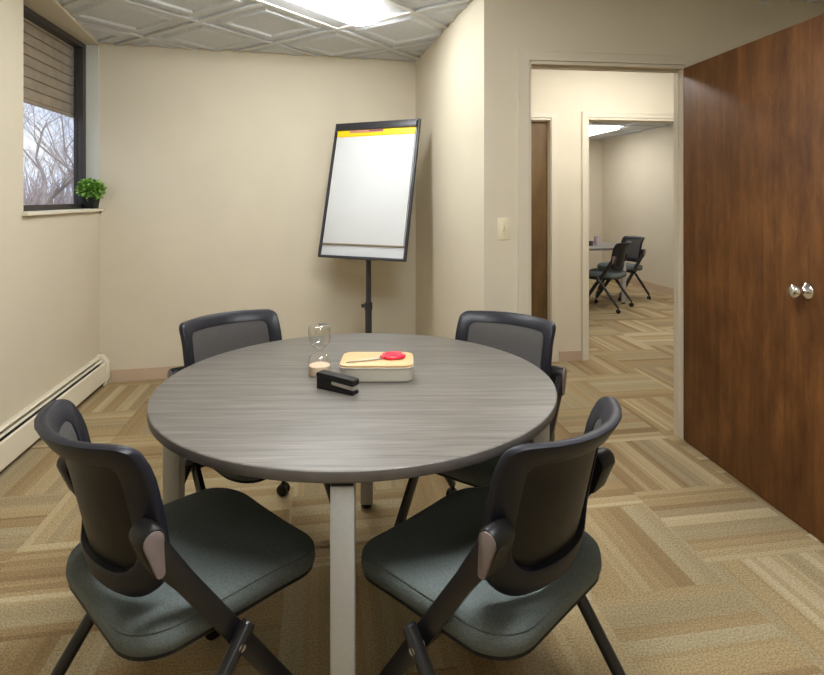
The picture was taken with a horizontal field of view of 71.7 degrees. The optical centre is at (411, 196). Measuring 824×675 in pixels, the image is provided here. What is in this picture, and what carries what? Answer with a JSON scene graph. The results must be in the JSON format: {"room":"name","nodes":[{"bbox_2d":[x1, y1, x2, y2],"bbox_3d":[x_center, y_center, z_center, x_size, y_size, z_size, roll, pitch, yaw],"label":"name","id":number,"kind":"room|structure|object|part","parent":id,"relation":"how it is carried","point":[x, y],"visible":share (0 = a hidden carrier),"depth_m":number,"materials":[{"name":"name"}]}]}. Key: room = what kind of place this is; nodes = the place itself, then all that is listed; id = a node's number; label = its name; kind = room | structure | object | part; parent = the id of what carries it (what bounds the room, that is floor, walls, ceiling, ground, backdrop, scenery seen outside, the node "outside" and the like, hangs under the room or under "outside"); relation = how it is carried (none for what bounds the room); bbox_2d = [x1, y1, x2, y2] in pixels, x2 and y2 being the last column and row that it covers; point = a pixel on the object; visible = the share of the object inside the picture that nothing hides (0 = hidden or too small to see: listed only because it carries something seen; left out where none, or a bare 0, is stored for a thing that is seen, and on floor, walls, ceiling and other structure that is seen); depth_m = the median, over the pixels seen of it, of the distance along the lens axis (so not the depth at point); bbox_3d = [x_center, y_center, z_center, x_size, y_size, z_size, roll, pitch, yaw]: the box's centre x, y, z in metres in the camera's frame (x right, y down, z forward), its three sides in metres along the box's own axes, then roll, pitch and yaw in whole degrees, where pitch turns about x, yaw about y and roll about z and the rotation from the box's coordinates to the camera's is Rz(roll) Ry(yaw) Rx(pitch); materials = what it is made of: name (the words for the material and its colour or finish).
{"room":"meeting room","nodes":[
{"label":"meeting room","id":0,"kind":"room"},
{"bbox_2d":[0,0,99,424],"bbox_3d":[-1.876,0.025,1.071,0.240,2.620,6.113,0,0,-9],"label":"wall","id":1,"kind":"structure","parent":0,"point":[50,263],"depth_m":3.11,"materials":[{"name":"paint"}]},
{"bbox_2d":[0,354,109,471],"bbox_3d":[-1.741,1.229,1.227,0.076,0.212,5.777,0,0,-9],"label":"baseboard heater","id":2,"kind":"object","parent":1,"relation":"attached to","point":[18,433],"visible":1,"depth_m":3.21,"materials":[{"name":"beige metal"}]},
{"bbox_3d":[-1.762,1.218,1.217,0.029,0.175,5.765,0,0,-9],"label":"plate","id":3,"kind":"part","parent":2,"relation":"part of","materials":[{"name":"beige metal"}]},
{"bbox_2d":[23,0,99,45],"bbox_3d":[-1.944,-1.109,2.625,0.420,0.052,3.025,0,0,-11],"label":"trim","id":4,"kind":"structure","parent":1,"relation":"attached to","point":[51,10],"depth_m":3.46,"materials":[{"name":"paint"}]},
{"bbox_2d":[21,4,103,215],"bbox_3d":[-2.215,-0.498,3.538,0.185,1.194,1.092,0,0,-9],"label":"window","id":5,"kind":"structure","parent":1,"relation":"in","point":[86,57],"depth_m":4.01,"materials":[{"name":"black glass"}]},
{"bbox_2d":[23,17,73,117],"bbox_3d":[-2.311,-0.854,3.517,0.035,0.587,1.030,0,0,-9],"label":"window blind","id":6,"kind":"object","parent":5,"relation":"attached to","point":[48,62],"visible":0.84,"depth_m":3.62,"materials":[{"name":"beige fabric"}]},
{"bbox_3d":[-2.311,-0.570,3.517,0.022,0.020,1.030,0,0,-9],"label":"rail","id":7,"kind":"part","parent":6,"relation":"part of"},
{"bbox_3d":[-2.216,0.090,3.541,0.185,0.018,1.078,0,0,-9],"label":"sill","id":8,"kind":"part","parent":5,"relation":"part of","materials":[{"name":"beige ceramic"}]},
{"bbox_2d":[75,177,106,208],"bbox_3d":[-2.252,-0.028,3.998,0.198,0.218,0.175,0,0,0],"label":"potted plant","id":9,"kind":"object","parent":5,"relation":"on","point":[91,200],"visible":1,"depth_m":3.97,"materials":[{"name":"green plant"}]},
{"bbox_3d":[-2.256,0.041,4.007,0.088,0.080,0.088,0,0,0],"label":"pot","id":10,"kind":"part","parent":9,"relation":"part of","materials":[{"name":"black plastic"}]},
{"bbox_2d":[99,42,415,381],"bbox_3d":[-1.126,0.025,4.427,2.643,2.620,0.140,0,0,-13],"label":"wall","id":11,"kind":"structure","parent":0,"point":[214,166],"depth_m":4.30,"materials":[{"name":"paint"}]},
{"bbox_2d":[111,365,183,382],"bbox_3d":[-1.072,1.291,4.363,2.248,0.088,0.010,0,0,-13],"label":"baseboard","id":12,"kind":"structure","parent":11,"relation":"attached to","point":[153,373],"depth_m":4.14,"materials":[{"name":"plastic"}]},
{"bbox_2d":[0,279,823,674],"bbox_3d":[1.506,1.395,5.105,8.400,0.120,13.400,0,0,-9],"label":"floor","id":13,"kind":"structure","parent":0,"point":[700,574],"depth_m":2.12,"materials":[{"name":"carpet"}]},
{"bbox_2d":[34,399,314,674],"bbox_3d":[-0.579,0.912,1.402,0.599,0.846,0.585,0,0,43],"label":"chair","id":14,"kind":"object","parent":13,"relation":"on","point":[155,579],"visible":1,"depth_m":1.22,"materials":[{"name":"grey fabric"}]},
{"bbox_3d":[-0.841,1.092,1.518,0.033,0.355,0.273,0,0,43],"label":"leg","id":15,"kind":"part","parent":14,"relation":"part of","materials":[{"name":"black metal"}]},
{"bbox_3d":[-0.712,0.666,1.256,0.429,0.355,0.192,0,0,43],"label":"frame","id":16,"kind":"part","parent":14,"relation":"part of","materials":[{"name":"black plastic"}]},
{"bbox_3d":[-0.547,0.902,1.436,0.476,0.081,0.492,0,0,43],"label":"seat","id":17,"kind":"part","parent":14,"relation":"part of","materials":[{"name":"grey fabric"}]},
{"bbox_3d":[-0.383,0.960,1.253,0.020,0.609,0.428,0,0,43],"label":"leg","id":18,"kind":"part","parent":14,"relation":"part of","materials":[{"name":"black metal"}]},
{"bbox_3d":[-0.440,1.092,1.150,0.033,0.355,0.273,0,0,43],"label":"leg","id":19,"kind":"part","parent":14,"relation":"part of","materials":[{"name":"black metal"}]},
{"bbox_2d":[167,309,330,501],"bbox_3d":[-0.610,0.912,2.208,0.585,0.846,0.599,0,0,45],"label":"chair","id":20,"kind":"object","parent":13,"relation":"on","point":[207,336],"visible":0.28,"depth_m":2.35,"materials":[{"name":"black plastic"}]},
{"bbox_3d":[-0.867,1.092,2.079,0.273,0.355,0.033,0,0,45],"label":"leg","id":21,"kind":"part","parent":20,"relation":"part of","materials":[{"name":"black metal"}]},
{"bbox_3d":[-0.766,0.960,2.018,0.428,0.609,0.020,0,0,45],"label":"leg","id":22,"kind":"part","parent":20,"relation":"part of","materials":[{"name":"black metal"}]},
{"bbox_3d":[-0.750,0.666,2.346,0.192,0.355,0.429,0,0,45],"label":"frame","id":23,"kind":"part","parent":20,"relation":"part of","materials":[{"name":"black plastic"}]},
{"bbox_3d":[-0.577,0.902,2.175,0.492,0.081,0.476,0,0,45],"label":"seat","id":24,"kind":"part","parent":20,"relation":"part of","materials":[{"name":"grey fabric"}]},
{"bbox_3d":[-0.423,0.960,2.366,0.428,0.609,0.020,0,0,45],"label":"leg","id":25,"kind":"part","parent":20,"relation":"part of","materials":[{"name":"black metal"}]},
{"bbox_2d":[147,333,556,674],"bbox_3d":[-0.174,0.965,1.866,1.260,0.740,1.260,0,0,-1],"label":"round table","id":26,"kind":"object","parent":13,"relation":"on","point":[255,411],"visible":0.83,"depth_m":1.54,"materials":[{"name":"grey wood"}]},
{"bbox_3d":[-0.771,0.975,1.845,0.054,0.685,0.054,0,0,-1],"label":"leg","id":27,"kind":"part","parent":26,"relation":"part of","materials":[{"name":"silver metal"}]},
{"bbox_2d":[308,323,330,376],"bbox_3d":[-0.311,0.513,1.915,0.074,0.163,0.074,0,0,0],"label":"hourglass","id":28,"kind":"object","parent":26,"relation":"on","point":[313,368],"visible":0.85,"depth_m":1.90,"materials":[{"name":"clear glass"}]},
{"bbox_2d":[316,370,358,395],"bbox_3d":[-0.229,0.569,1.751,0.140,0.051,0.034,0,0,30],"label":"stapler","id":29,"kind":"object","parent":26,"relation":"on","point":[326,380],"visible":1,"depth_m":1.74,"materials":[{"name":"black plastic"}]},
{"bbox_3d":[-0.229,0.556,1.751,0.140,0.025,0.034,0,0,30],"label":"arm","id":30,"kind":"part","parent":29,"relation":"part of","materials":[{"name":"black plastic"}]},
{"bbox_2d":[331,382,357,390],"bbox_3d":[-0.207,0.573,1.738,0.085,0.017,0.026,0,0,30],"label":"magazine","id":31,"kind":"object","parent":29,"relation":"on","point":[335,386],"depth_m":1.72,"materials":[{"name":"metal"}]},
{"bbox_3d":[-0.153,0.627,1.269,0.049,0.009,0.049,0,0,-1],"label":"mounting plate","id":32,"kind":"part","parent":26,"relation":"part of","materials":[{"name":"black plastic"}]},
{"bbox_3d":[-0.153,0.975,1.269,0.054,0.685,0.054,0,0,-1],"label":"leg","id":33,"kind":"part","parent":26,"relation":"part of","materials":[{"name":"silver metal"}]},
{"bbox_3d":[-0.195,0.975,2.463,0.054,0.685,0.054,0,0,-1],"label":"leg","id":34,"kind":"part","parent":26,"relation":"part of","materials":[{"name":"silver metal"}]},
{"bbox_2d":[339,352,412,381],"bbox_3d":[-0.116,0.567,1.905,0.241,0.056,0.165,0,0,0],"label":"storage box","id":35,"kind":"object","parent":26,"relation":"on","point":[384,370],"visible":0.91,"depth_m":1.82,"materials":[{"name":"beige plastic"}]},
{"bbox_2d":[347,351,405,362],"bbox_3d":[-0.120,0.531,1.885,0.202,0.014,0.069,0,0,-23],"label":"scissors","id":36,"kind":"object","parent":35,"relation":"on","point":[392,355],"visible":1,"depth_m":1.89,"materials":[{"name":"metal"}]},
{"bbox_3d":[-0.146,0.534,1.872,0.145,0.002,0.015,0,0,-23],"label":"blade","id":37,"kind":"part","parent":36,"relation":"part of","materials":[{"name":"metal"}]},
{"bbox_3d":[-0.072,0.531,1.922,0.084,0.014,0.039,0,0,-23],"label":"handle","id":38,"kind":"part","parent":36,"relation":"part of","materials":[{"name":"red plastic"}]},
{"bbox_3d":[-0.060,0.531,1.894,0.084,0.014,0.039,0,0,-23],"label":"handle","id":39,"kind":"part","parent":36,"relation":"part of","materials":[{"name":"red plastic"}]},
{"bbox_3d":[-0.116,0.543,1.905,0.238,0.010,0.162,0,0,0],"label":"box lid","id":40,"kind":"part","parent":35,"relation":"part of","materials":[{"name":"yellow wood"}]},
{"bbox_3d":[0.423,0.975,1.887,0.054,0.685,0.054,0,0,-1],"label":"leg","id":41,"kind":"part","parent":26,"relation":"part of","materials":[{"name":"silver metal"}]},
{"bbox_2d":[318,118,420,332],"bbox_3d":[-0.294,0.393,4.044,0.694,1.884,0.544,0,0,25],"label":"easel","id":42,"kind":"object","parent":13,"relation":"on","point":[368,253],"visible":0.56,"depth_m":4.00,"materials":[{"name":"metal"}]},
{"bbox_2d":[342,257,374,260],"bbox_3d":[-0.366,0.423,3.893,0.240,0.016,0.040,0,0,25],"label":"tray","id":43,"kind":"object","parent":42,"relation":"on","point":[354,258],"depth_m":3.88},
{"bbox_3d":[-0.321,0.772,4.057,0.082,0.055,0.056,0,0,25],"label":"height knob","id":44,"kind":"part","parent":42,"relation":"part of","materials":[{"name":"black plastic"}]},
{"bbox_2d":[322,127,415,246],"bbox_3d":[-0.304,-0.077,4.025,0.655,0.828,0.214,0,0,25],"label":"paper pad","id":45,"kind":"object","parent":42,"relation":"hanging from","point":[368,201],"visible":1,"depth_m":4.01,"materials":[{"name":"white paper"}]},
{"bbox_3d":[-0.303,-0.059,4.026,0.694,0.979,0.262,0,0,25],"label":"board frame","id":46,"kind":"part","parent":42,"relation":"part of","materials":[{"name":"black metal"}]},
{"bbox_2d":[394,311,566,525],"bbox_3d":[0.272,0.912,2.173,0.599,0.846,0.585,0,0,36],"label":"chair","id":47,"kind":"object","parent":13,"relation":"on","point":[530,338],"visible":0.22,"depth_m":2.28,"materials":[{"name":"black plastic"}]},
{"bbox_3d":[0.060,0.960,2.297,0.020,0.609,0.428,0,0,36],"label":"leg","id":48,"kind":"part","parent":47,"relation":"part of","materials":[{"name":"black metal"}]},
{"bbox_3d":[0.105,1.092,2.406,0.033,0.355,0.273,0,0,36],"label":"leg","id":49,"kind":"part","parent":47,"relation":"part of","materials":[{"name":"black metal"}]},
{"bbox_3d":[0.245,0.902,2.135,0.476,0.081,0.492,0,0,36],"label":"seat","id":50,"kind":"part","parent":47,"relation":"part of","materials":[{"name":"grey fabric"}]},
{"bbox_3d":[0.387,0.666,2.333,0.429,0.355,0.192,0,0,36],"label":"frame","id":51,"kind":"part","parent":47,"relation":"part of","materials":[{"name":"black plastic"}]},
{"bbox_3d":[0.458,0.960,2.013,0.020,0.609,0.428,0,0,36],"label":"leg","id":52,"kind":"part","parent":47,"relation":"part of","materials":[{"name":"black metal"}]},
{"bbox_2d":[361,396,625,674],"bbox_3d":[0.206,0.912,1.405,0.585,0.846,0.599,0,0,44],"label":"chair","id":53,"kind":"object","parent":13,"relation":"on","point":[494,570],"visible":1,"depth_m":1.22,"materials":[{"name":"black plastic"}]},
{"bbox_3d":[0.083,1.092,1.145,0.273,0.355,0.033,0,0,44],"label":"leg","id":54,"kind":"part","parent":53,"relation":"part of","materials":[{"name":"black metal"}]},
{"bbox_3d":[0.020,0.960,1.244,0.428,0.609,0.020,0,0,44],"label":"leg","id":55,"kind":"part","parent":53,"relation":"part of","materials":[{"name":"black metal"}]},
{"bbox_3d":[0.172,0.902,1.437,0.492,0.081,0.476,0,0,44],"label":"seat","id":56,"kind":"part","parent":53,"relation":"part of","materials":[{"name":"grey fabric"}]},
{"bbox_3d":[0.347,0.666,1.268,0.192,0.355,0.429,0,0,44],"label":"frame","id":57,"kind":"part","parent":53,"relation":"part of","materials":[{"name":"black plastic"}]},
{"bbox_3d":[0.461,1.092,1.536,0.273,0.355,0.033,0,0,44],"label":"leg","id":58,"kind":"part","parent":53,"relation":"part of","materials":[{"name":"black metal"}]},
{"bbox_2d":[589,241,625,303],"bbox_3d":[2.060,0.965,7.240,1.260,0.740,1.260,0,0,-17],"label":"round table","id":59,"kind":"object","parent":13,"relation":"on","point":[602,245],"visible":0.12,"depth_m":7.11,"materials":[{"name":"grey wood"}]},
{"bbox_2d":[594,236,598,244],"bbox_3d":[2.298,0.542,7.100,0.060,0.105,0.060,0,0,0],"label":"tumbler","id":60,"kind":"object","parent":59,"relation":"on","point":[596,238],"visible":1,"depth_m":7.08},
{"bbox_3d":[2.648,0.975,7.136,0.053,0.685,0.053,0,0,10],"label":"leg","id":61,"kind":"part","parent":59,"relation":"part of","materials":[{"name":"silver metal"}]},
{"bbox_2d":[589,241,633,313],"bbox_3d":[2.345,0.933,6.853,0.556,0.804,0.569,0,0,37],"label":"chair","id":62,"kind":"object","parent":13,"relation":"on","point":[619,256],"visible":0.84,"depth_m":6.67,"materials":[{"name":"black plastic"}]},
{"bbox_3d":[2.189,0.979,6.680,0.406,0.579,0.019,0,0,37],"label":"leg","id":63,"kind":"part","parent":62,"relation":"part of","materials":[{"name":"black metal"}]},
{"bbox_3d":[2.260,1.105,6.594,0.259,0.337,0.031,0,0,37],"label":"leg","id":64,"kind":"part","parent":62,"relation":"part of","materials":[{"name":"black metal"}]},
{"bbox_3d":[2.310,0.924,6.880,0.467,0.077,0.452,0,0,37],"label":"seat","id":65,"kind":"part","parent":62,"relation":"part of","materials":[{"name":"grey fabric"}]},
{"bbox_3d":[2.468,0.979,7.052,0.406,0.579,0.019,0,0,37],"label":"leg","id":66,"kind":"part","parent":62,"relation":"part of","materials":[{"name":"black metal"}]},
{"bbox_3d":[2.495,0.700,6.741,0.182,0.337,0.407,0,0,37],"label":"frame","id":67,"kind":"part","parent":62,"relation":"part of","materials":[{"name":"black plastic"}]},
{"bbox_3d":[2.571,1.105,7.008,0.259,0.337,0.031,0,0,37],"label":"leg","id":68,"kind":"part","parent":62,"relation":"part of","materials":[{"name":"black metal"}]},
{"bbox_2d":[596,236,650,300],"bbox_3d":[2.802,0.933,7.593,0.556,0.804,0.569,0,0,-18],"label":"chair","id":69,"kind":"object","parent":13,"relation":"on","point":[636,254],"visible":0.63,"depth_m":7.54,"materials":[{"name":"black plastic"}]},
{"bbox_3d":[2.760,0.924,7.580,0.467,0.077,0.452,0,0,-18],"label":"seat","id":70,"kind":"part","parent":69,"relation":"part of","materials":[{"name":"grey fabric"}]},
{"bbox_3d":[2.852,0.979,7.365,0.406,0.579,0.019,0,0,-18],"label":"leg","id":71,"kind":"part","parent":69,"relation":"part of","materials":[{"name":"black metal"}]},
{"bbox_3d":[2.981,0.700,7.650,0.182,0.337,0.407,0,0,-18],"label":"frame","id":72,"kind":"part","parent":69,"relation":"part of","materials":[{"name":"black plastic"}]},
{"bbox_3d":[2.964,1.105,7.373,0.259,0.337,0.031,0,0,-18],"label":"leg","id":73,"kind":"part","parent":69,"relation":"part of","materials":[{"name":"black metal"}]},
{"bbox_2d":[58,0,823,61],"bbox_3d":[1.633,-1.102,1.808,7.400,0.018,6.650,0,0,-9],"label":"ceiling","id":74,"kind":"structure","parent":0,"point":[253,26],"depth_m":3.72,"materials":[{"name":"tile"}]},
{"bbox_2d":[255,0,413,29],"bbox_3d":[-0.584,-1.087,3.052,0.610,0.072,1.220,0,0,34],"label":"ceiling light","id":75,"kind":"object","parent":74,"relation":"attached to","point":[335,14],"visible":0.98,"depth_m":3.31,"materials":[{"name":"white plastic"}]},
{"bbox_2d":[416,0,483,338],"bbox_3d":[0.271,0.025,3.824,0.137,2.620,1.676,0,0,-12],"label":"wall","id":76,"kind":"structure","parent":0,"point":[449,73],"depth_m":3.64,"materials":[{"name":"paint"}]},
{"bbox_2d":[589,140,601,269],"bbox_3d":[1.493,0.025,9.432,3.720,2.620,0.120,0,0,-9],"label":"wall","id":77,"kind":"structure","parent":0,"point":[595,146],"depth_m":9.63,"materials":[{"name":"paint"}]},
{"bbox_2d":[531,69,673,360],"bbox_3d":[2.233,0.025,4.836,4.300,2.620,0.120,0,0,-7],"label":"wall","id":78,"kind":"structure","parent":0,"point":[569,93],"depth_m":4.66,"materials":[{"name":"paint"}]},
{"bbox_2d":[531,122,546,319],"bbox_3d":[0.703,0.354,4.592,0.822,1.945,0.116,0,0,-7],"label":"door","id":79,"kind":"structure","parent":78,"relation":"in","point":[538,129],"depth_m":4.65,"materials":[{"name":"brown wood"}]},
{"bbox_2d":[531,110,557,361],"bbox_3d":[0.691,0.318,4.627,0.977,2.034,0.142,0,0,-7],"label":"door frame","id":80,"kind":"structure","parent":78,"relation":"attached to","point":[544,116],"depth_m":4.62,"materials":[{"name":"paint"}]},
{"bbox_2d":[559,350,581,360],"bbox_3d":[1.294,1.295,4.648,0.189,0.080,0.008,0,0,-7],"label":"baseboard","id":81,"kind":"structure","parent":78,"relation":"attached to","point":[563,355],"depth_m":4.64,"materials":[{"name":"plastic"}]},
{"bbox_2d":[582,111,673,360],"bbox_3d":[1.885,0.318,4.784,1.017,2.034,0.142,0,0,-7],"label":"door frame","id":82,"kind":"structure","parent":78,"relation":"attached to","point":[587,116],"depth_m":4.66,"materials":[{"name":"paint"}]},
{"bbox_2d":[589,122,673,139],"bbox_3d":[1.867,-0.974,7.077,3.610,0.018,4.649,0,0,-9],"label":"ceiling","id":83,"kind":"structure","parent":0,"point":[629,128],"depth_m":8.04,"materials":[{"name":"tile"}]},
{"bbox_2d":[589,125,623,135],"bbox_3d":[2.511,-0.959,8.300,0.610,0.072,1.220,0,0,-9],"label":"ceiling light","id":84,"kind":"object","parent":83,"relation":"attached to","point":[593,129],"visible":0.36,"depth_m":7.79,"materials":[{"name":"white plastic"}]},
{"bbox_2d":[602,126,673,287],"bbox_3d":[3.658,0.025,7.315,0.120,2.620,4.750,0,0,-9],"label":"wall","id":85,"kind":"structure","parent":0,"point":[638,168],"depth_m":8.39,"materials":[{"name":"paint"}]},
{"bbox_2d":[618,276,673,295],"bbox_3d":[3.590,1.285,7.329,0.008,0.100,4.700,0,0,-9],"label":"baseboard","id":86,"kind":"structure","parent":85,"relation":"attached to","point":[652,286],"depth_m":8.15,"materials":[{"name":"plastic"}]},
{"bbox_2d":[484,0,823,439],"bbox_3d":[1.415,0.025,3.162,2.101,2.620,0.082,0,0,-7],"label":"wall","id":87,"kind":"structure","parent":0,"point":[707,29],"depth_m":3.04,"materials":[{"name":"paint"}]},
{"bbox_2d":[497,218,509,239],"bbox_3d":[0.484,0.167,2.993,0.070,0.115,0.021,0,0,-7],"label":"light switch","id":88,"kind":"object","parent":87,"relation":"attached to","point":[503,224],"visible":1,"depth_m":3.00,"materials":[{"name":"beige plastic"}]},
{"bbox_2d":[518,48,695,439],"bbox_3d":[1.050,0.277,3.109,1.000,2.117,0.104,0,0,-7],"label":"door frame","id":89,"kind":"structure","parent":87,"relation":"attached to","point":[528,59],"depth_m":3.08,"materials":[{"name":"paint"}]},
{"bbox_2d":[684,14,823,542],"bbox_3d":[1.557,0.312,2.657,0.191,2.034,0.956,0,0,-6],"label":"door","id":90,"kind":"structure","parent":87,"relation":"in","point":[754,110],"depth_m":2.53,"materials":[{"name":"brown wood"}]},
{"bbox_3d":[1.537,0.374,2.263,0.074,0.066,0.066,0,0,-6],"label":"knob","id":91,"kind":"part","parent":90,"relation":"part of","materials":[{"name":"silver metal"}]},
{"label":"outside","id":92,"kind":"structure","parent":0,"visible":0},
{"bbox_3d":[-31.600,2.235,20.000,56.800,0.200,80.000,0,0,0],"label":"ground","id":93,"kind":"structure","parent":92,"visible":0},
{"bbox_2d":[23,50,73,204],"bbox_3d":[-6.468,-0.362,10.044,2.047,5.001,4.827,0,0,-37],"label":"bare tree","id":94,"kind":"object","parent":93,"relation":"on","point":[38,165],"visible":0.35,"depth_m":10.54,"materials":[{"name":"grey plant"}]},
{"bbox_2d":[23,167,73,204],"bbox_3d":[-19.402,0.492,22.474,22.272,3.316,8.712,0,0,0],"label":"thicket","id":95,"kind":"object","parent":93,"relation":"on","point":[57,200],"visible":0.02,"depth_m":20.68,"materials":[{"name":"grey plant"}]},
{"bbox_2d":[23,104,73,197],"bbox_3d":[-8.807,-0.399,14.232,3.428,5.091,4.985,0,0,0],"label":"bare tree","id":96,"kind":"object","parent":93,"relation":"on","point":[52,115],"visible":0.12,"depth_m":14.26,"materials":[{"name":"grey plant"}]},
{"bbox_2d":[23,133,73,204],"bbox_3d":[-11.510,0.116,17.019,3.474,4.083,2.350,0,0,0],"label":"bare tree","id":97,"kind":"object","parent":93,"relation":"on","point":[55,145],"visible":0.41,"depth_m":17.03,"materials":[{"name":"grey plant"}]}
]}

